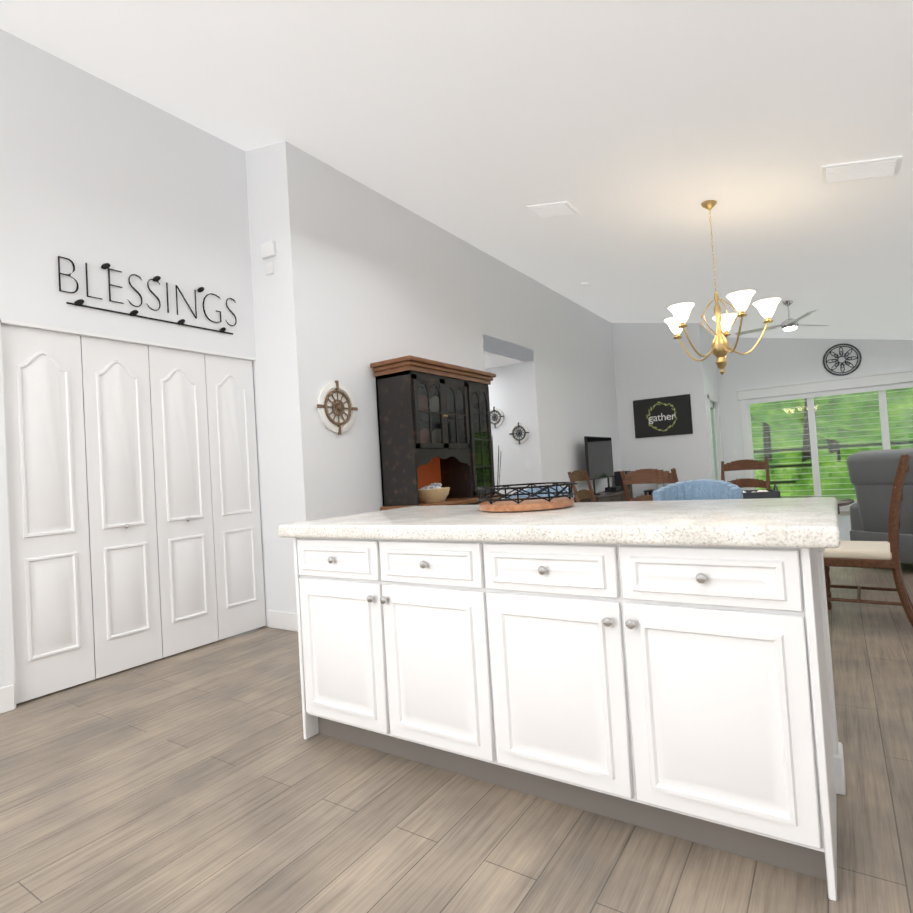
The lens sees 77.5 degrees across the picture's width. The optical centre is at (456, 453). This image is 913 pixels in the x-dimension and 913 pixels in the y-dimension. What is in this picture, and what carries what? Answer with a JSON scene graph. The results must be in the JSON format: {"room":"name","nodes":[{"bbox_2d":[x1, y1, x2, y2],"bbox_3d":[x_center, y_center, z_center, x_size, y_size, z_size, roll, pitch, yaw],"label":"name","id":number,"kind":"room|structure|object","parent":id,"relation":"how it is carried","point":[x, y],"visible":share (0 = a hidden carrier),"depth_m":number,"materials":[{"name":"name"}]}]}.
{"room":"kitchen","nodes":[
{"label":"kitchen","id":0,"kind":"room"},
{"bbox_2d":[0,28,255,687],"bbox_3d":[-3.830,-0.534,2.162,0.800,4.040,6.880,-5,-2,33],"label":"wall","id":1,"kind":"structure","parent":0,"point":[96,173],"depth_m":3.83,"materials":[{"name":"white paint"}]},
{"bbox_2d":[0,319,265,707],"bbox_3d":[-2.142,0.325,4.012,0.152,2.220,1.750,-5,-2,33],"label":"closet doors","id":2,"kind":"structure","parent":1,"relation":"attached to","point":[132,507],"depth_m":3.79,"materials":[{"name":"white paint"}]},
{"bbox_2d":[58,256,236,334],"bbox_3d":[-2.120,-1.109,4.060,0.016,0.329,1.263,-5,-2,33],"label":"sign","id":3,"kind":"object","parent":1,"relation":"attached to","point":[79,302],"visible":0.9,"depth_m":3.94,"materials":[{"name":"black metal"}]},
{"bbox_2d":[245,141,620,626],"bbox_3d":[0.717,-0.653,7.995,0.650,4.040,8.070,-5,-2,33],"label":"wall","id":4,"kind":"structure","parent":0,"point":[355,285],"depth_m":5.06,"materials":[{"name":"white paint"}]},
{"bbox_2d":[0,610,297,713],"bbox_3d":[0.969,1.192,4.657,8.200,0.140,16.300,-5,-2,33],"label":"baseboard","id":5,"kind":"structure","parent":4,"relation":"attached to","point":[282,620],"depth_m":4.49,"materials":[{"name":"white"}]},
{"bbox_2d":[261,240,275,275],"bbox_3d":[-1.517,-1.582,4.601,0.140,0.260,0.035,-5,-2,33],"label":"door chime","id":6,"kind":"object","parent":4,"relation":"attached to","point":[268,249],"visible":0.96,"depth_m":4.58,"materials":[{"name":"white"}]},
{"bbox_2d":[317,380,357,434],"bbox_3d":[-0.990,-0.388,4.757,0.040,0.454,0.454,-5,-2,33],"label":"art","id":7,"kind":"object","parent":4,"relation":"attached to","point":[337,409],"visible":0.98,"depth_m":4.74,"materials":[{"name":"white"}]},
{"bbox_2d":[0,511,912,912],"bbox_3d":[0.977,1.321,4.653,8.600,0.120,16.700,-5,-2,33],"label":"floor","id":8,"kind":"structure","parent":0,"point":[208,777],"depth_m":1.98,"materials":[{"name":"brown wood"}]},
{"bbox_2d":[370,355,504,510],"bbox_3d":[-0.098,0.254,5.578,0.485,2.195,1.500,-5,-2,33],"label":"hutch","id":9,"kind":"object","parent":8,"relation":"on","point":[435,434],"visible":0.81,"depth_m":5.29,"materials":[{"name":"black wood"}]},
{"bbox_2d":[492,436,500,491],"bbox_3d":[0.415,0.491,6.327,0.231,1.700,0.295,-5,-2,33],"label":"vase","id":10,"kind":"object","parent":8,"relation":"on","point":[498,462],"visible":0.08,"depth_m":6.34,"materials":[{"name":"black"}]},
{"bbox_2d":[507,486,573,498],"bbox_3d":[0.514,0.734,3.554,0.461,1.051,0.490,-5,-2,33],"label":"stool","id":11,"kind":"object","parent":8,"relation":"on","point":[538,489],"visible":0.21,"depth_m":3.73,"materials":[{"name":"blue fabric"}]},
{"bbox_2d":[279,533,845,900],"bbox_3d":[0.294,0.773,2.328,2.094,0.928,0.714,-5,-2,33],"label":"kitchen island","id":12,"kind":"object","parent":8,"relation":"on","point":[664,667],"depth_m":1.84,"materials":[{"name":"white wood"}]},
{"bbox_2d":[278,497,840,547],"bbox_3d":[0.353,0.279,2.459,2.160,0.058,1.024,-5,-2,33],"label":"island countertop","id":13,"kind":"structure","parent":12,"relation":"on","point":[812,520],"depth_m":2.01,"materials":[{"name":"white stone"}]},
{"bbox_2d":[477,482,577,511],"bbox_3d":[0.329,0.201,2.705,0.521,0.109,0.453,-5,-2,33],"label":"lazy susan tray","id":14,"kind":"object","parent":13,"relation":"on","point":[530,502],"visible":1,"depth_m":2.54,"materials":[{"name":"brown wood"}]},
{"bbox_2d":[568,470,595,502],"bbox_3d":[1.480,0.705,5.631,0.559,1.116,0.500,-5,-2,33],"label":"dining chair","id":15,"kind":"object","parent":8,"relation":"on","point":[577,475],"visible":0.19,"depth_m":5.79,"materials":[{"name":"brown wood"}]},
{"bbox_2d":[574,486,631,502],"bbox_3d":[2.447,0.937,9.372,0.435,0.730,1.730,-5,-2,33],"label":"tv console","id":16,"kind":"object","parent":8,"relation":"on","point":[618,495],"visible":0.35,"depth_m":9.27,"materials":[{"name":"brown wood"}]},
{"bbox_2d":[584,436,614,494],"bbox_3d":[2.377,0.182,9.408,0.180,0.933,1.200,-5,-2,33],"label":"screen","id":17,"kind":"object","parent":16,"relation":"on","point":[599,457],"visible":0.9,"depth_m":9.31,"materials":[{"name":"black"}]},
{"bbox_2d":[614,471,632,497],"bbox_3d":[3.092,0.803,10.484,0.240,0.980,0.270,-5,-2,33],"label":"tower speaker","id":18,"kind":"object","parent":8,"relation":"on","point":[617,478],"visible":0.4,"depth_m":10.40},
{"bbox_2d":[620,468,677,500],"bbox_3d":[1.650,0.659,4.394,0.559,1.116,0.500,-2,-2,-41],"label":"dining chair","id":19,"kind":"object","parent":8,"relation":"on","point":[646,476],"visible":0.12,"depth_m":4.25,"materials":[{"name":"brown wood"}]},
{"bbox_2d":[643,489,656,494],"bbox_3d":[3.740,0.951,10.411,0.500,0.600,0.360,-5,-2,33],"label":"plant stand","id":20,"kind":"object","parent":8,"relation":"on","point":[649,491],"visible":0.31,"depth_m":10.40,"materials":[{"name":"black"}]},
{"bbox_2d":[656,470,666,489],"bbox_3d":[3.694,0.468,10.445,0.579,0.368,0.462,-5,-2,33],"label":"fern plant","id":21,"kind":"object","parent":20,"relation":"on","point":[659,485],"visible":0.17,"depth_m":10.38,"materials":[{"name":"green plant"}]},
{"bbox_2d":[652,479,742,500],"bbox_3d":[1.296,0.670,3.036,0.461,1.051,0.490,-5,-2,33],"label":"stool","id":22,"kind":"object","parent":8,"relation":"on","point":[705,489],"visible":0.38,"depth_m":3.20,"materials":[{"name":"blue fabric"}]},
{"bbox_2d":[721,459,770,488],"bbox_3d":[2.927,0.618,5.776,0.500,1.116,0.559,-5,-2,33],"label":"dining chair","id":23,"kind":"object","parent":8,"relation":"on","point":[746,464],"visible":0.17,"depth_m":5.97,"materials":[{"name":"brown wood"}]},
{"bbox_2d":[780,496,853,513],"bbox_3d":[2.444,0.794,4.935,1.700,0.765,1.240,-5,-2,33],"label":"dining table","id":24,"kind":"object","parent":8,"relation":"on","point":[841,501],"visible":0.06,"depth_m":4.51,"materials":[{"name":"brown wood"}]},
{"bbox_2d":[743,484,780,498],"bbox_3d":[2.524,0.341,5.020,0.532,0.131,0.340,-4,-2,18],"label":"centrepiece","id":25,"kind":"object","parent":24,"relation":"on","point":[760,494],"visible":0.5,"depth_m":4.84,"materials":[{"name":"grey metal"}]},
{"bbox_2d":[838,515,850,540],"bbox_3d":[5.477,1.080,8.388,2.300,0.012,3.300,-5,-2,33],"label":"living room rug","id":26,"kind":"object","parent":8,"relation":"on","point":[845,525],"depth_m":8.21,"materials":[{"name":"fabric"}]},
{"bbox_2d":[823,454,912,626],"bbox_3d":[2.769,0.575,3.875,0.559,1.116,0.500,-5,-2,36],"label":"dining chair","id":27,"kind":"object","parent":8,"relation":"on","point":[874,554],"visible":0.73,"depth_m":3.68,"materials":[{"name":"brown wood"}]},
{"bbox_2d":[846,448,912,563],"bbox_3d":[4.363,0.505,5.327,0.994,1.135,0.961,-3,-2,-24],"label":"recliner","id":28,"kind":"object","parent":8,"relation":"on","point":[872,474],"visible":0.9,"depth_m":5.27,"materials":[{"name":"grey fabric"}]},
{"bbox_2d":[0,0,912,368],"bbox_3d":[0.843,-2.177,4.697,8.400,1.540,16.700,-5,-2,33],"label":"ceiling","id":29,"kind":"structure","parent":0,"point":[634,132],"depth_m":3.79,"materials":[{"name":"white paint"}]},
{"bbox_2d":[526,201,578,217],"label":"ceiling vent","id":30,"kind":"object","parent":29,"relation":"in","point":[559,208],"depth_m":5.37,"materials":[{"name":"white"}]},
{"bbox_2d":[664,200,780,374],"bbox_3d":[2.228,-1.410,4.875,0.933,1.486,0.901,-5,-2,33],"label":"chandelier","id":31,"kind":"object","parent":29,"relation":"hanging from","point":[720,345],"visible":1,"depth_m":4.77,"materials":[{"name":"gold metal"}]},
{"bbox_2d":[735,300,828,335],"bbox_3d":[4.545,-1.935,8.031,1.156,0.410,1.263,-5,-2,33],"label":"ceiling fan","id":32,"kind":"object","parent":29,"relation":"hanging from","point":[788,324],"visible":0.98,"depth_m":7.97,"materials":[{"name":"silver metal"}]},
{"bbox_2d":[821,156,902,183],"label":"ceiling vent","id":33,"kind":"object","parent":29,"relation":"in","point":[873,168],"depth_m":4.00,"materials":[{"name":"white"}]},
{"bbox_2d":[485,362,532,498],"bbox_3d":[0.053,-0.001,8.863,2.500,2.870,0.150,-5,-2,33],"label":"wall","id":34,"kind":"structure","parent":0,"point":[507,393],"depth_m":8.28,"materials":[{"name":"white paint"}]},
{"bbox_2d":[490,407,503,427],"bbox_3d":[0.563,-0.542,8.402,0.313,0.313,0.040,-5,-2,33],"label":"wall decoration","id":35,"kind":"object","parent":34,"relation":"attached to","point":[496,414],"depth_m":8.39,"materials":[{"name":"white"}]},
{"bbox_2d":[509,422,528,443],"bbox_3d":[0.899,-0.298,8.182,0.313,0.313,0.040,-5,-2,33],"label":"wall decoration","id":36,"kind":"object","parent":34,"relation":"attached to","point":[519,433],"depth_m":8.18,"materials":[{"name":"white"}]},
{"bbox_2d":[611,323,711,496],"bbox_3d":[3.837,-0.707,10.678,1.590,3.911,0.150,-5,-2,33],"label":"wall","id":37,"kind":"structure","parent":0,"point":[653,360],"depth_m":10.61,"materials":[{"name":"white paint"}]},
{"bbox_2d":[633,394,692,437],"bbox_3d":[3.819,-0.693,10.577,1.030,0.720,0.036,-5,-2,33],"label":"gather sign","id":38,"kind":"object","parent":37,"relation":"attached to","point":[663,416],"visible":1,"depth_m":10.55,"materials":[{"name":"grey"}]},
{"bbox_2d":[701,325,725,481],"bbox_3d":[4.928,-0.623,11.007,0.150,3.626,1.600,-5,-2,33],"label":"wall","id":39,"kind":"structure","parent":0,"point":[711,377],"depth_m":11.03,"materials":[{"name":"white paint"}]},
{"bbox_2d":[707,395,722,480],"bbox_3d":[4.920,0.047,10.841,0.110,2.280,1.060,-5,-2,33],"label":"door frame","id":40,"kind":"structure","parent":39,"relation":"attached to","point":[711,406],"depth_m":11.14,"materials":[{"name":"white wood"}]},
{"bbox_2d":[716,337,912,510],"bbox_3d":[7.163,-0.765,10.396,4.260,3.596,0.150,-5,-2,33],"label":"wall","id":41,"kind":"structure","parent":0,"point":[765,362],"depth_m":10.88,"materials":[{"name":"white paint"}]},
{"bbox_2d":[736,369,912,506],"bbox_3d":[7.156,-0.180,10.378,3.550,2.430,0.200,-5,-2,33],"label":"window","id":42,"kind":"structure","parent":41,"relation":"in","point":[894,377],"depth_m":10.63,"materials":[{"name":"white"}]},
{"bbox_2d":[745,383,912,500],"bbox_3d":[7.133,-0.157,10.340,3.246,2.011,0.050,-5,-2,33],"label":"window blind slats","id":43,"kind":"object","parent":42,"relation":"attached to","point":[870,389],"visible":0.73,"depth_m":10.51,"materials":[{"name":"white plastic"}]},
{"bbox_2d":[823,343,861,375],"bbox_3d":[7.019,-1.721,10.370,0.587,0.587,0.027,-5,-2,33],"label":"art","id":44,"kind":"object","parent":41,"relation":"attached to","point":[845,361],"visible":1,"depth_m":10.36,"materials":[{"name":"grey metal"}]},
{"label":"outside","id":45,"kind":"structure","parent":0,"visible":0},
{"bbox_2d":[751,425,872,461],"bbox_3d":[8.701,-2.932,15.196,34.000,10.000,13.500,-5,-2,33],"label":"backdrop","id":46,"kind":"structure","parent":45,"point":[780,437],"depth_m":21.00,"materials":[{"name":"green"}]},
{"label":"lawn","id":47,"kind":"structure","parent":0,"visible":0},
{"bbox_2d":[750,387,912,498],"bbox_3d":[11.681,-1.942,15.880,18.070,7.294,7.762,-5,-2,33],"label":"trees","id":48,"kind":"object","parent":47,"relation":"on","point":[806,431],"depth_m":14.10,"materials":[{"name":"green plant"}]}
]}

